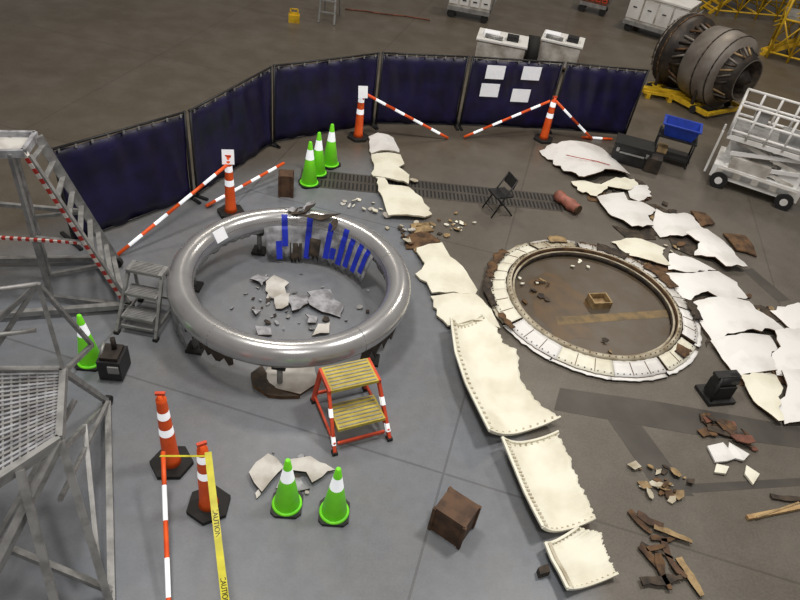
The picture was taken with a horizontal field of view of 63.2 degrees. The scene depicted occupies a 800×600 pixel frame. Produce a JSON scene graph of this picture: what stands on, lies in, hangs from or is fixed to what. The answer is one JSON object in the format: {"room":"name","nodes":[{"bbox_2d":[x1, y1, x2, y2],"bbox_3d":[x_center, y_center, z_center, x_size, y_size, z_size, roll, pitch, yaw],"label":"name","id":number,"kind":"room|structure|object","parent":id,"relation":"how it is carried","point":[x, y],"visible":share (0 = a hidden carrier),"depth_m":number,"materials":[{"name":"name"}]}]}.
{"room":"aircraft hangar","nodes":[
{"label":"aircraft hangar","id":0,"kind":"room"},
{"bbox_2d":[0,0,799,599],"bbox_3d":[6.913,-11.684,24.587,70.000,0.001,66.000,9,39,0],"label":"floor","id":1,"kind":"structure","parent":0,"point":[71,70],"depth_m":8.48,"materials":[{"name":"concrete"}]},
{"bbox_2d":[0,282,115,599],"bbox_3d":[-3.180,1.165,5.372,1.228,2.416,2.812,-7,42,-19],"label":"platform","id":2,"kind":"object","parent":1,"relation":"on","point":[34,411],"visible":1,"depth_m":5.28,"materials":[{"name":"metal"}]},
{"bbox_2d":[0,130,134,317],"bbox_3d":[-5.220,-1.037,7.838,3.588,2.141,1.607,-4,41,-16],"label":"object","id":3,"kind":"object","parent":1,"relation":"on","point":[15,145],"visible":0.91,"depth_m":7.97,"materials":[{"name":"metal"}]},
{"bbox_2d":[74,314,99,371],"bbox_3d":[-3.616,0.450,7.463,0.304,0.746,0.304,5,40,-5],"label":"traffic cone","id":4,"kind":"object","parent":1,"relation":"on","point":[87,363],"visible":0.62,"depth_m":7.52,"materials":[{"name":"green plastic"}]},
{"bbox_2d":[96,337,130,380],"bbox_3d":[-3.302,0.653,7.457,0.260,0.480,0.320,5,40,-4],"label":"box","id":5,"kind":"object","parent":1,"relation":"on","point":[113,362],"visible":1,"depth_m":7.41,"materials":[{"name":"black plastic"}]},
{"bbox_2d":[51,110,200,250],"bbox_3d":[-3.995,-1.838,9.523,0.550,1.518,2.045,33,45,26],"label":"privacy curtain","id":6,"kind":"object","parent":1,"relation":"on","point":[122,177],"visible":0.9,"depth_m":9.46,"materials":[{"name":"fabric"}]},
{"bbox_2d":[113,260,170,342],"bbox_3d":[-3.191,-0.021,8.124,0.560,0.728,0.720,11,40,2],"label":"step stool","id":7,"kind":"object","parent":1,"relation":"on","point":[140,292],"visible":0.92,"depth_m":8.04,"materials":[{"name":"paint"}]},
{"bbox_2d":[161,451,170,599],"bbox_3d":[-2.109,2.158,5.865,0.044,0.500,1.605,-5,42,-16],"label":"bar","id":8,"kind":"object","parent":1,"relation":"on","point":[163,459],"visible":1,"depth_m":5.90,"materials":[{"name":"orange plastic"}]},
{"bbox_2d":[149,391,193,479],"bbox_3d":[-2.310,1.287,6.423,0.440,1.110,0.381,2,40,-9],"label":"cone","id":9,"kind":"object","parent":1,"relation":"on","point":[176,467],"visible":0.94,"depth_m":6.57,"materials":[{"name":"plastic"}]},
{"bbox_2d":[117,164,227,255],"bbox_3d":[-3.314,-1.329,9.501,0.052,0.905,1.922,35,46,28],"label":"bar","id":10,"kind":"object","parent":1,"relation":"on","point":[225,166],"visible":0.97,"depth_m":9.48,"materials":[{"name":"orange plastic"}]},
{"bbox_2d":[186,440,230,525],"bbox_3d":[-1.838,1.663,6.140,0.440,1.010,0.381,-15,45,-26],"label":"cone","id":11,"kind":"object","parent":1,"relation":"on","point":[199,508],"visible":0.7,"depth_m":6.31,"materials":[{"name":"plastic"}]},
{"bbox_2d":[160,451,228,599],"bbox_3d":[-1.533,1.850,5.314,0.400,0.352,1.994,-15,45,-26],"label":"caution tape","id":12,"kind":"object","parent":11,"relation":"attached to","point":[222,577],"visible":1,"depth_m":5.46,"materials":[{"name":"yellow plastic"}]},
{"bbox_2d":[217,155,244,218],"bbox_3d":[-2.651,-1.789,10.107,0.440,1.030,0.381,5,40,-4],"label":"cone","id":13,"kind":"object","parent":1,"relation":"on","point":[230,208],"visible":0.97,"depth_m":10.20,"materials":[{"name":"plastic"}]},
{"bbox_2d":[221,149,233,164],"bbox_3d":[-2.595,-2.131,9.813,0.180,0.268,0.095,-2,41,-13],"label":"notice sign","id":14,"kind":"object","parent":13,"relation":"attached to","point":[224,151],"visible":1,"depth_m":9.78,"materials":[{"name":"white paper"}]},
{"bbox_2d":[188,66,280,200],"bbox_3d":[-2.859,-2.911,11.025,0.550,1.518,2.289,20,41,13],"label":"privacy curtain","id":15,"kind":"object","parent":1,"relation":"on","point":[240,120],"visible":0.92,"depth_m":10.85,"materials":[{"name":"fabric"}]},
{"bbox_2d":[205,162,284,206],"bbox_3d":[-2.559,-1.940,10.840,0.052,0.299,1.629,34,45,27],"label":"bar","id":16,"kind":"object","parent":1,"relation":"on","point":[282,163],"visible":0.88,"depth_m":10.86,"materials":[{"name":"orange plastic"}]},
{"bbox_2d":[255,326,271,335],"bbox_3d":[-1.762,0.397,8.384,0.212,0.062,0.153,-2,41,-13],"label":"fragment","id":17,"kind":"object","parent":1,"relation":"on","point":[261,330],"visible":0.98,"depth_m":8.36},
{"bbox_2d":[249,454,282,491],"bbox_3d":[-1.416,1.787,6.784,0.272,0.048,0.419,25,42,18],"label":"panel","id":18,"kind":"object","parent":1,"relation":"on","point":[265,469],"visible":0.98,"depth_m":6.76,"materials":[{"name":"white paint"}]},
{"bbox_2d":[251,366,299,398],"bbox_3d":[-1.523,1.036,7.696,0.682,0.055,0.287,33,45,26],"label":"panel","id":19,"kind":"object","parent":1,"relation":"on","point":[260,382],"visible":0.99,"depth_m":7.66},
{"bbox_2d":[266,367,316,394],"bbox_3d":[-1.304,0.915,7.851,0.652,0.078,0.531,9,40,0],"label":"panel","id":20,"kind":"object","parent":19,"relation":"on","point":[297,381],"visible":0.69,"depth_m":7.78,"materials":[{"name":"white paint"}]},
{"bbox_2d":[265,275,288,298],"bbox_3d":[-1.728,-0.173,9.080,0.332,0.072,0.476,9,40,0],"label":"fragment","id":21,"kind":"object","parent":1,"relation":"on","point":[275,286],"visible":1,"depth_m":9.06,"materials":[{"name":"white paint"}]},
{"bbox_2d":[274,293,289,309],"bbox_3d":[-1.601,0.020,8.867,0.221,0.059,0.299,-2,41,-13],"label":"fragment","id":22,"kind":"object","parent":1,"relation":"on","point":[281,302],"visible":1,"depth_m":8.84,"materials":[{"name":"white paint"}]},
{"bbox_2d":[278,169,293,197],"bbox_3d":[-1.917,-1.960,10.941,0.255,0.405,0.255,2,40,-9],"label":"block","id":23,"kind":"object","parent":1,"relation":"on","point":[286,177],"visible":1,"depth_m":10.84,"materials":[{"name":"brown wood"}]},
{"bbox_2d":[270,458,302,518],"bbox_3d":[-1.097,1.786,6.335,0.307,0.754,0.307,5,40,-4],"label":"traffic cone","id":24,"kind":"object","parent":1,"relation":"on","point":[287,501],"visible":1,"depth_m":6.38,"materials":[{"name":"green plastic"}]},
{"bbox_2d":[166,200,410,383],"bbox_3d":[-1.419,-0.201,8.621,3.121,0.796,3.211,9,40,0],"label":"ring","id":25,"kind":"object","parent":1,"relation":"on","point":[299,233],"visible":1,"depth_m":8.31,"materials":[{"name":"metal"}]},
{"bbox_2d":[288,8,299,23],"bbox_3d":[-2.896,-7.788,17.775,0.300,0.359,0.200,2,40,-9],"label":"floor light","id":26,"kind":"object","parent":1,"relation":"on","point":[293,17],"visible":1,"depth_m":17.73,"materials":[{"name":"paint"}]},
{"bbox_2d":[288,294,308,311],"bbox_3d":[-1.381,0.034,8.894,0.304,0.064,0.327,-12,44,-23],"label":"fragment","id":27,"kind":"object","parent":1,"relation":"on","point":[297,302],"visible":1,"depth_m":8.87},
{"bbox_2d":[230,273,368,329],"bbox_3d":[-1.325,0.016,8.954,1.829,0.056,1.242,9,40,0],"label":"chips","id":28,"kind":"object","parent":1,"relation":"on","point":[325,318],"visible":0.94,"depth_m":8.75,"materials":[{"name":"metal"}]},
{"bbox_2d":[298,141,319,188],"bbox_3d":[-1.549,-2.345,11.155,0.330,0.810,0.330,-10,43,-21],"label":"traffic cone","id":29,"kind":"object","parent":1,"relation":"on","point":[309,180],"visible":1,"depth_m":11.18,"materials":[{"name":"green plastic"}]},
{"bbox_2d":[290,456,334,482],"bbox_3d":[-0.974,1.782,6.878,0.509,0.056,0.269,22,41,15],"label":"panel","id":30,"kind":"object","parent":1,"relation":"on","point":[315,470],"visible":0.94,"depth_m":6.87,"materials":[{"name":"white paint"}]},
{"bbox_2d":[314,132,326,178],"bbox_3d":[-1.438,-2.579,11.457,0.330,0.810,0.330,1,40,-10],"label":"traffic cone","id":31,"kind":"object","parent":1,"relation":"on","point":[321,172],"visible":0.76,"depth_m":11.44,"materials":[{"name":"green plastic"}]},
{"bbox_2d":[312,322,329,336],"bbox_3d":[-1.034,0.382,8.541,0.280,0.057,0.187,-6,42,-17],"label":"fragment","id":32,"kind":"object","parent":1,"relation":"on","point":[321,328],"visible":1,"depth_m":8.51,"materials":[{"name":"white paint"}]},
{"bbox_2d":[307,289,343,317],"bbox_3d":[-1.039,0.020,8.979,0.543,0.071,0.510,9,40,0],"label":"fragment","id":33,"kind":"object","parent":1,"relation":"on","point":[322,300],"visible":1,"depth_m":8.93,"materials":[{"name":"metal"}]},
{"bbox_2d":[272,52,379,146],"bbox_3d":[-1.446,-3.917,12.498,2.260,1.518,0.550,-20,47,-30],"label":"privacy curtain","id":34,"kind":"object","parent":1,"relation":"on","point":[307,98],"visible":0.91,"depth_m":12.37,"materials":[{"name":"fabric"}]},
{"bbox_2d":[318,0,340,24],"bbox_3d":[-1.885,-8.695,17.798,0.494,1.924,0.936,9,40,0],"label":"ladder","id":35,"kind":"object","parent":1,"relation":"on","point":[325,1],"visible":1,"depth_m":17.92,"materials":[{"name":"metal"}]},
{"bbox_2d":[324,124,340,169],"bbox_3d":[-1.246,-2.805,11.764,0.330,0.810,0.330,32,45,26],"label":"traffic cone","id":36,"kind":"object","parent":1,"relation":"on","point":[331,162],"visible":0.87,"depth_m":11.78,"materials":[{"name":"green plastic"}]},
{"bbox_2d":[318,467,349,526],"bbox_3d":[-0.622,1.865,6.330,0.307,0.754,0.307,5,40,-4],"label":"traffic cone","id":37,"kind":"object","parent":1,"relation":"on","point":[334,508],"visible":1,"depth_m":6.37,"materials":[{"name":"green plastic"}]},
{"bbox_2d":[310,358,392,456],"bbox_3d":[-0.534,1.148,7.306,0.710,0.628,0.848,-10,43,-22],"label":"step stool","id":38,"kind":"object","parent":1,"relation":"on","point":[346,415],"visible":1,"depth_m":7.21,"materials":[{"name":"metal"}]},
{"bbox_2d":[347,98,368,142],"bbox_3d":[-0.778,-3.632,12.670,0.440,1.030,0.381,-6,42,-17],"label":"cone","id":39,"kind":"object","parent":1,"relation":"on","point":[357,136],"visible":0.77,"depth_m":12.80,"materials":[{"name":"plastic"}]},
{"bbox_2d":[340,198,389,217],"bbox_3d":[-0.547,-1.599,11.012,0.909,0.083,0.372,17,40,10],"label":"chips","id":40,"kind":"object","parent":1,"relation":"on","point":[343,202],"visible":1,"depth_m":10.98,"materials":[{"name":"white paint"}]},
{"bbox_2d":[368,133,398,153],"bbox_3d":[-0.356,-3.077,12.790,0.613,0.108,0.742,-4,41,-16],"label":"panel","id":41,"kind":"object","parent":1,"relation":"on","point":[378,142],"visible":1,"depth_m":12.72,"materials":[{"name":"white paint"}]},
{"bbox_2d":[371,152,408,184],"bbox_3d":[-0.208,-2.417,12.030,0.697,0.113,1.115,-3,41,-14],"label":"panel","id":42,"kind":"object","parent":1,"relation":"on","point":[387,165],"visible":1,"depth_m":12.01,"materials":[{"name":"beige"}]},
{"bbox_2d":[375,177,431,217],"bbox_3d":[0.050,-1.796,11.336,0.803,0.113,1.332,-4,41,-15],"label":"panel","id":43,"kind":"object","parent":1,"relation":"on","point":[398,200],"visible":1,"depth_m":11.16,"materials":[{"name":"beige"}]},
{"bbox_2d":[368,94,448,138],"bbox_3d":[0.172,-3.627,12.876,1.835,0.954,0.052,-4,41,-15],"label":"bar","id":44,"kind":"object","parent":1,"relation":"on","point":[369,95],"visible":1,"depth_m":12.85,"materials":[{"name":"orange plastic"}]},
{"bbox_2d":[385,178,442,257],"bbox_3d":[0.251,-1.514,11.049,1.019,0.105,2.660,9,40,0],"label":"debris","id":45,"kind":"object","parent":1,"relation":"on","point":[432,224],"visible":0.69,"depth_m":10.60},
{"bbox_2d":[373,52,469,130],"bbox_3d":[0.413,-4.309,13.320,1.798,1.518,0.550,-3,41,-14],"label":"privacy curtain","id":46,"kind":"object","parent":1,"relation":"on","point":[426,89],"visible":0.98,"depth_m":13.23,"materials":[{"name":"blue fabric"}]},
{"bbox_2d":[404,231,439,248],"bbox_3d":[0.356,-0.964,10.444,0.587,0.049,0.592,9,39,0],"label":"fragment","id":47,"kind":"object","parent":1,"relation":"on","point":[420,238],"depth_m":10.43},
{"bbox_2d":[410,222,433,232],"bbox_3d":[0.364,-1.181,10.706,0.407,0.049,0.421,9,39,0],"label":"fragment","id":48,"kind":"object","parent":1,"relation":"on","point":[426,226],"depth_m":10.69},
{"bbox_2d":[298,169,565,211],"bbox_3d":[0.612,-1.988,11.768,4.815,0.008,0.600,5,40,-5],"label":"floor drain","id":49,"kind":"object","parent":1,"relation":"on","point":[334,180],"visible":0.8,"depth_m":11.77,"materials":[{"name":"grey metal"}]},
{"bbox_2d":[415,242,476,293],"bbox_3d":[0.620,-0.426,9.801,0.780,0.113,1.290,-11,43,-22],"label":"panel","id":50,"kind":"object","parent":1,"relation":"on","point":[442,274],"visible":1,"depth_m":9.73,"materials":[{"name":"beige"}]},
{"bbox_2d":[427,486,481,549],"bbox_3d":[0.541,2.168,6.478,0.375,0.385,0.325,28,43,22],"label":"wooden box","id":51,"kind":"object","parent":1,"relation":"on","point":[455,514],"visible":1,"depth_m":6.37,"materials":[{"name":"brown wood"}]},
{"bbox_2d":[430,293,499,328],"bbox_3d":[0.919,0.155,9.162,1.014,0.112,0.772,9,39,0],"label":"panel","id":52,"kind":"object","parent":1,"relation":"on","point":[463,308],"depth_m":9.15,"materials":[{"name":"metal"}]},
{"bbox_2d":[447,0,496,23],"bbox_3d":[2.283,-9.165,19.889,1.520,1.019,0.824,13,40,4],"label":"tool cart","id":53,"kind":"object","parent":1,"relation":"on","point":[483,8],"visible":1,"depth_m":19.69,"materials":[{"name":"grey paint"}]},
{"bbox_2d":[482,171,517,217],"bbox_3d":[1.749,-1.823,11.235,0.429,0.706,0.367,-9,43,-20],"label":"folding chair","id":54,"kind":"object","parent":1,"relation":"on","point":[499,193],"visible":1,"depth_m":11.17,"materials":[{"name":"black plastic"}]},
{"bbox_2d":[474,27,528,61],"bbox_3d":[2.614,-6.508,16.893,1.300,0.860,0.950,13,40,4],"label":"crate","id":55,"kind":"object","parent":1,"relation":"on","point":[490,43],"visible":0.65,"depth_m":16.49,"materials":[{"name":"white plastic"}]},
{"bbox_2d":[450,313,560,435],"bbox_3d":[1.158,0.865,8.212,1.034,0.306,2.023,-6,42,-18],"label":"panel","id":56,"kind":"object","parent":1,"relation":"on","point":[488,367],"visible":1,"depth_m":8.14,"materials":[{"name":"beige"}]},
{"bbox_2d":[464,100,549,137],"bbox_3d":[2.205,-3.738,13.434,1.702,0.904,0.052,-1,41,-12],"label":"bar","id":57,"kind":"object","parent":1,"relation":"on","point":[548,101],"visible":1,"depth_m":13.41,"materials":[{"name":"orange plastic"}]},
{"bbox_2d":[457,56,564,130],"bbox_3d":[2.318,-4.372,13.757,2.006,1.518,0.550,-1,41,-12],"label":"privacy curtain","id":58,"kind":"object","parent":1,"relation":"on","point":[496,90],"visible":0.91,"depth_m":13.64,"materials":[{"name":"blue fabric"}]},
{"bbox_2d":[523,35,540,62],"bbox_3d":[3.484,-6.590,17.220,0.320,0.780,0.760,9,40,0],"label":"tire assembly","id":59,"kind":"object","parent":1,"relation":"on","point":[532,51],"visible":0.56,"depth_m":16.89,"materials":[{"name":"black rubber"}]},
{"bbox_2d":[536,564,549,577],"bbox_3d":[1.392,2.630,6.310,0.133,0.084,0.078,-7,42,-19],"label":"block","id":60,"kind":"object","parent":1,"relation":"on","point":[542,571],"visible":1,"depth_m":6.28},
{"bbox_2d":[534,96,557,143],"bbox_3d":[3.135,-3.816,13.672,0.440,0.980,0.381,-2,41,-13],"label":"cone","id":61,"kind":"object","parent":1,"relation":"on","point":[543,138],"visible":0.99,"depth_m":13.74,"materials":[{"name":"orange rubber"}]},
{"bbox_2d":[501,430,595,532],"bbox_3d":[1.612,1.941,7.048,0.778,0.256,1.193,-3,41,-15],"label":"panel","id":62,"kind":"object","parent":1,"relation":"on","point":[542,466],"visible":1,"depth_m":7.08,"materials":[{"name":"beige"}]},
{"bbox_2d":[536,29,584,69],"bbox_3d":[4.307,-6.711,17.458,1.100,0.860,0.900,16,40,9],"label":"crate","id":63,"kind":"object","parent":1,"relation":"on","point":[555,46],"visible":0.73,"depth_m":17.10,"materials":[{"name":"white plastic"}]},
{"bbox_2d":[522,278,611,353],"bbox_3d":[2.335,0.313,9.286,0.753,0.063,1.906,-13,44,-25],"label":"debris","id":64,"kind":"object","parent":1,"relation":"on","point":[540,295],"visible":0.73,"depth_m":9.69,"materials":[{"name":"beige"}]},
{"bbox_2d":[553,190,581,214],"bbox_3d":[3.044,-1.776,11.809,0.230,0.230,0.580,-17,46,-28],"label":"duct","id":65,"kind":"object","parent":1,"relation":"on","point":[559,196],"visible":1,"depth_m":11.72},
{"bbox_2d":[555,100,592,139],"bbox_3d":[3.708,-3.811,13.806,1.175,0.900,0.052,-4,41,-16],"label":"bar","id":66,"kind":"object","parent":1,"relation":"on","point":[556,101],"visible":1,"depth_m":13.76,"materials":[{"name":"orange plastic"}]},
{"bbox_2d":[544,525,618,590],"bbox_3d":[1.793,2.532,6.445,0.726,0.166,0.575,-8,43,-20],"label":"panel","id":67,"kind":"object","parent":1,"relation":"on","point":[579,557],"visible":1,"depth_m":6.44,"materials":[{"name":"beige"}]},
{"bbox_2d":[539,140,630,176],"bbox_3d":[3.805,-2.872,13.247,1.524,0.222,1.376,-10,43,-22],"label":"panel","id":68,"kind":"object","parent":1,"relation":"on","point":[557,153],"visible":1,"depth_m":13.15,"materials":[{"name":"white paint"}]},
{"bbox_2d":[515,257,669,354],"bbox_3d":[3.038,0.077,9.757,2.690,0.002,2.347,9,40,0],"label":"floor","id":69,"kind":"structure","parent":1,"relation":"on","point":[627,294],"depth_m":9.69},
{"bbox_2d":[586,292,612,309],"bbox_3d":[2.983,0.014,9.730,0.300,0.120,0.240,-2,41,-13],"label":"cardboard box","id":70,"kind":"object","parent":69,"relation":"on","point":[595,300],"visible":1,"depth_m":9.71,"materials":[{"name":"beige"}]},
{"bbox_2d":[482,235,702,382],"bbox_3d":[2.859,-0.005,9.710,3.296,0.145,3.212,9,40,0],"label":"ring","id":71,"kind":"object","parent":1,"relation":"on","point":[684,315],"visible":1,"depth_m":9.32,"materials":[{"name":"metal"}]},
{"bbox_2d":[578,0,611,15],"bbox_3d":[6.780,-10.304,22.107,1.150,1.019,0.648,20,41,13],"label":"tool cart","id":72,"kind":"object","parent":1,"relation":"on","point":[603,5],"visible":1,"depth_m":22.05,"materials":[{"name":"grey paint"}]},
{"bbox_2d":[549,62,649,133],"bbox_3d":[4.261,-4.354,14.105,1.833,1.518,0.550,2,40,-8],"label":"privacy curtain","id":73,"kind":"object","parent":1,"relation":"on","point":[601,100],"visible":0.93,"depth_m":14.00,"materials":[{"name":"blue fabric"}]},
{"bbox_2d":[596,192,655,227],"bbox_3d":[4.287,-1.642,11.942,1.093,0.102,1.117,-9,43,-21],"label":"panel","id":74,"kind":"object","parent":1,"relation":"on","point":[617,205],"visible":1,"depth_m":11.88,"materials":[{"name":"white paint"}]},
{"bbox_2d":[612,225,649,239],"bbox_3d":[4.072,-1.195,11.455,0.425,0.021,0.541,-10,43,-22],"label":"panel","id":75,"kind":"object","parent":1,"relation":"on","point":[627,233],"visible":0.93,"depth_m":11.41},
{"bbox_2d":[628,178,645,184],"bbox_3d":[4.739,-2.319,12.931,0.333,0.020,0.390,9,40,0],"label":"panel","id":76,"kind":"object","parent":1,"relation":"on","point":[639,182],"visible":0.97,"depth_m":12.97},
{"bbox_2d":[571,177,637,196],"bbox_3d":[4.066,-2.186,12.578,1.487,0.073,0.605,-7,42,-19],"label":"panel","id":77,"kind":"object","parent":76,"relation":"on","point":[593,189],"visible":1,"depth_m":12.54,"materials":[{"name":"beige"}]},
{"bbox_2d":[611,133,663,174],"bbox_3d":[4.938,-3.050,13.522,1.000,0.420,0.590,18,40,11],"label":"tool case","id":78,"kind":"object","parent":1,"relation":"on","point":[629,150],"visible":0.99,"depth_m":13.36,"materials":[{"name":"plastic"}]},
{"bbox_2d":[628,185,651,200],"bbox_3d":[4.646,-2.083,12.587,0.483,0.061,0.742,9,40,0],"label":"panel","id":79,"kind":"object","parent":1,"relation":"on","point":[639,192],"visible":0.99,"depth_m":12.52,"materials":[{"name":"white paint"}]},
{"bbox_2d":[611,238,669,265],"bbox_3d":[4.068,-0.849,10.993,0.998,0.074,0.622,18,40,10],"label":"panel","id":80,"kind":"object","parent":1,"relation":"on","point":[637,247],"visible":1,"depth_m":10.96,"materials":[{"name":"beige"}]},
{"bbox_2d":[640,217,656,239],"bbox_3d":[4.506,-1.354,11.729,0.344,0.022,1.051,18,40,11],"label":"panel","id":81,"kind":"object","parent":1,"relation":"on","point":[647,231],"visible":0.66,"depth_m":11.51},
{"bbox_2d":[627,461,694,503],"bbox_3d":[2.968,2.051,7.312,0.778,0.079,0.517,9,40,0],"label":"chips","id":82,"kind":"object","parent":1,"relation":"on","point":[664,488],"visible":1,"depth_m":7.27,"materials":[{"name":"metal"}]},
{"bbox_2d":[622,0,703,33],"bbox_3d":[8.478,-9.100,20.888,2.120,1.145,1.314,28,43,22],"label":"cart","id":83,"kind":"object","parent":1,"relation":"on","point":[651,15],"visible":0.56,"depth_m":20.45,"materials":[{"name":"grey paint"}]},
{"bbox_2d":[627,509,703,596],"bbox_3d":[2.704,2.562,6.657,0.649,0.040,0.888,9,40,0],"label":"strips","id":84,"kind":"object","parent":1,"relation":"on","point":[657,560],"visible":1,"depth_m":6.59,"materials":[{"name":"brown wood"}]},
{"bbox_2d":[642,85,697,102],"bbox_3d":[6.923,-5.248,16.713,1.414,0.210,0.404,9,40,0],"label":"stand","id":85,"kind":"object","parent":1,"relation":"on","point":[647,91],"visible":0.7,"depth_m":16.65,"materials":[{"name":"paint"}]},
{"bbox_2d":[554,388,799,495],"bbox_3d":[3.450,1.822,7.745,3.213,0.002,1.541,9,40,0],"label":"floor marking","id":86,"kind":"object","parent":1,"relation":"on","point":[672,417],"depth_m":8.08,"materials":[{"name":"paint"}]},
{"bbox_2d":[652,209,701,237],"bbox_3d":[5.011,-1.369,11.771,1.008,0.103,0.867,3,40,-8],"label":"panel","id":87,"kind":"object","parent":1,"relation":"on","point":[664,224],"visible":0.95,"depth_m":11.71,"materials":[{"name":"white paint"}]},
{"bbox_2d":[654,114,702,168],"bbox_3d":[5.813,-3.331,13.708,0.800,0.838,0.560,20,41,13],"label":"cart","id":88,"kind":"object","parent":1,"relation":"on","point":[678,129],"visible":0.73,"depth_m":13.60,"materials":[{"name":"black plastic"}]},
{"bbox_2d":[668,237,697,255],"bbox_3d":[4.965,-0.957,11.339,0.495,0.018,0.597,9,40,0],"label":"panel","id":89,"kind":"object","parent":1,"relation":"on","point":[689,248],"visible":0.98,"depth_m":11.34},
{"bbox_2d":[668,253,715,272],"bbox_3d":[4.840,-0.544,10.755,0.817,0.073,0.499,15,40,7],"label":"panel","id":90,"kind":"object","parent":1,"relation":"on","point":[684,264],"visible":1,"depth_m":10.75,"materials":[{"name":"white paint"}]},
{"bbox_2d":[690,210,714,226],"bbox_3d":[5.638,-1.521,12.095,0.324,0.073,0.545,3,40,-7],"label":"panel","id":91,"kind":"object","parent":1,"relation":"on","point":[702,218],"visible":1,"depth_m":12.03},
{"bbox_2d":[647,12,762,115],"bbox_3d":[7.752,-5.909,16.313,1.843,1.916,2.452,-16,46,-27],"label":"engine","id":92,"kind":"object","parent":1,"relation":"on","point":[715,66],"visible":0.99,"depth_m":15.86,"materials":[{"name":"grey"}]},
{"bbox_2d":[666,271,747,299],"bbox_3d":[4.899,-0.212,10.367,1.318,0.103,0.744,-2,41,-14],"label":"panel","id":93,"kind":"object","parent":1,"relation":"on","point":[715,283],"visible":0.94,"depth_m":10.34,"materials":[{"name":"white paint"}]},
{"bbox_2d":[685,228,747,266],"bbox_3d":[5.388,-0.891,11.233,0.784,0.123,1.144,2,40,-9],"label":"panel","id":94,"kind":"object","parent":1,"relation":"on","point":[710,245],"visible":1,"depth_m":11.16,"materials":[{"name":"white paint"}]},
{"bbox_2d":[694,370,741,406],"bbox_3d":[4.154,1.105,8.415,0.400,0.402,0.340,-2,41,-13],"label":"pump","id":95,"kind":"object","parent":1,"relation":"on","point":[719,390],"visible":1,"depth_m":8.36,"materials":[{"name":"metal"}]},
{"bbox_2d":[707,442,734,462],"bbox_3d":[3.820,1.825,7.757,0.306,0.054,0.258,-6,42,-18],"label":"fragment","id":96,"kind":"object","parent":1,"relation":"on","point":[719,452],"visible":1,"depth_m":7.73,"materials":[{"name":"white paint"}]},
{"bbox_2d":[697,412,758,450],"bbox_3d":[4.033,1.590,8.016,0.758,0.135,0.463,18,40,11],"label":"debris","id":97,"kind":"object","parent":1,"relation":"on","point":[746,438],"depth_m":8.02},
{"bbox_2d":[693,296,783,339],"bbox_3d":[5.060,0.249,9.811,1.386,0.123,0.817,-4,41,-15],"label":"panel","id":98,"kind":"object","parent":1,"relation":"on","point":[722,316],"visible":0.96,"depth_m":9.73,"materials":[{"name":"white paint"}]},
{"bbox_2d":[728,442,748,460],"bbox_3d":[4.056,1.838,7.784,0.240,0.054,0.244,23,42,17],"label":"fragment","id":99,"kind":"object","parent":1,"relation":"on","point":[739,454],"visible":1,"depth_m":7.77,"materials":[{"name":"white paint"}]},
{"bbox_2d":[723,233,756,256],"bbox_3d":[6.043,-0.999,11.544,0.448,0.073,0.632,9,40,0],"label":"panel","id":100,"kind":"object","parent":1,"relation":"on","point":[741,243],"visible":1,"depth_m":11.50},
{"bbox_2d":[710,333,777,373],"bbox_3d":[5.024,0.764,9.201,1.126,0.122,0.742,-3,41,-14],"label":"panel","id":101,"kind":"object","parent":1,"relation":"on","point":[746,353],"visible":0.96,"depth_m":9.15,"materials":[{"name":"white paint"}]},
{"bbox_2d":[700,0,799,22],"bbox_3d":[14.114,-12.426,24.340,5.251,3.273,2.076,0,40,-11],"label":"scaffold","id":102,"kind":"object","parent":1,"relation":"on","point":[721,3],"visible":0.82,"depth_m":24.34,"materials":[{"name":"metal"}]},
{"bbox_2d":[703,88,799,209],"bbox_3d":[7.303,-3.008,12.926,1.831,1.704,1.218,25,42,18],"label":"scissor lift","id":103,"kind":"object","parent":1,"relation":"on","point":[758,156],"visible":1,"depth_m":12.74,"materials":[{"name":"paint"}]},
{"bbox_2d":[744,465,758,484],"bbox_3d":[4.068,2.034,7.562,0.160,0.047,0.211,35,46,28],"label":"fragment","id":104,"kind":"object","parent":1,"relation":"on","point":[750,474],"visible":1,"depth_m":7.55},
{"bbox_2d":[740,372,783,421],"bbox_3d":[4.857,1.258,8.595,0.594,0.100,0.935,9,40,0],"label":"panel","id":105,"kind":"object","parent":1,"relation":"on","point":[764,389],"visible":1,"depth_m":8.59,"materials":[{"name":"beige"}]},
{"bbox_2d":[743,268,789,301],"bbox_3d":[6.016,-0.256,10.723,0.258,0.001,0.859,-8,42,-19],"label":"floor patch","id":106,"kind":"structure","parent":1,"relation":"on","point":[768,287],"depth_m":10.70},
{"bbox_2d":[745,501,799,520],"bbox_3d":[4.190,2.340,7.220,0.830,0.050,0.080,-5,41,-16],"label":"wooden stick","id":107,"kind":"object","parent":1,"relation":"on","point":[793,507],"visible":1,"depth_m":7.19,"materials":[{"name":"brown wood"}]},
{"bbox_2d":[760,0,799,63],"bbox_3d":[13.203,-8.614,20.233,2.759,2.478,1.676,23,42,17],"label":"scaffold","id":108,"kind":"object","parent":1,"relation":"on","point":[790,14],"visible":1,"depth_m":20.48,"materials":[{"name":"metal"}]},
{"bbox_2d":[769,303,799,328],"bbox_3d":[6.286,0.269,10.068,1.041,0.082,0.609,-1,41,-12],"label":"panel","id":109,"kind":"object","parent":1,"relation":"on","point":[789,315],"visible":0.96,"depth_m":10.02,"materials":[{"name":"white paint"}]},
{"bbox_2d":[770,493,799,501],"bbox_3d":[4.410,2.251,7.371,0.420,0.016,0.077,7,40,-2],"label":"metal strip","id":110,"kind":"object","parent":1,"relation":"on","point":[788,498],"visible":1,"depth_m":7.36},
{"bbox_2d":[771,328,799,376],"bbox_3d":[5.715,0.773,9.320,0.802,0.102,1.344,30,44,23],"label":"panel","id":111,"kind":"object","parent":1,"relation":"on","point":[787,356],"visible":0.88,"depth_m":9.28,"materials":[{"name":"white paint"}]},
{"bbox_2d":[779,369,799,424],"bbox_3d":[5.456,1.270,8.658,1.286,0.123,0.873,0,40,-11],"label":"panel","id":112,"kind":"object","parent":1,"relation":"on","point":[790,406],"visible":0.98,"depth_m":8.52,"materials":[{"name":"white paint"}]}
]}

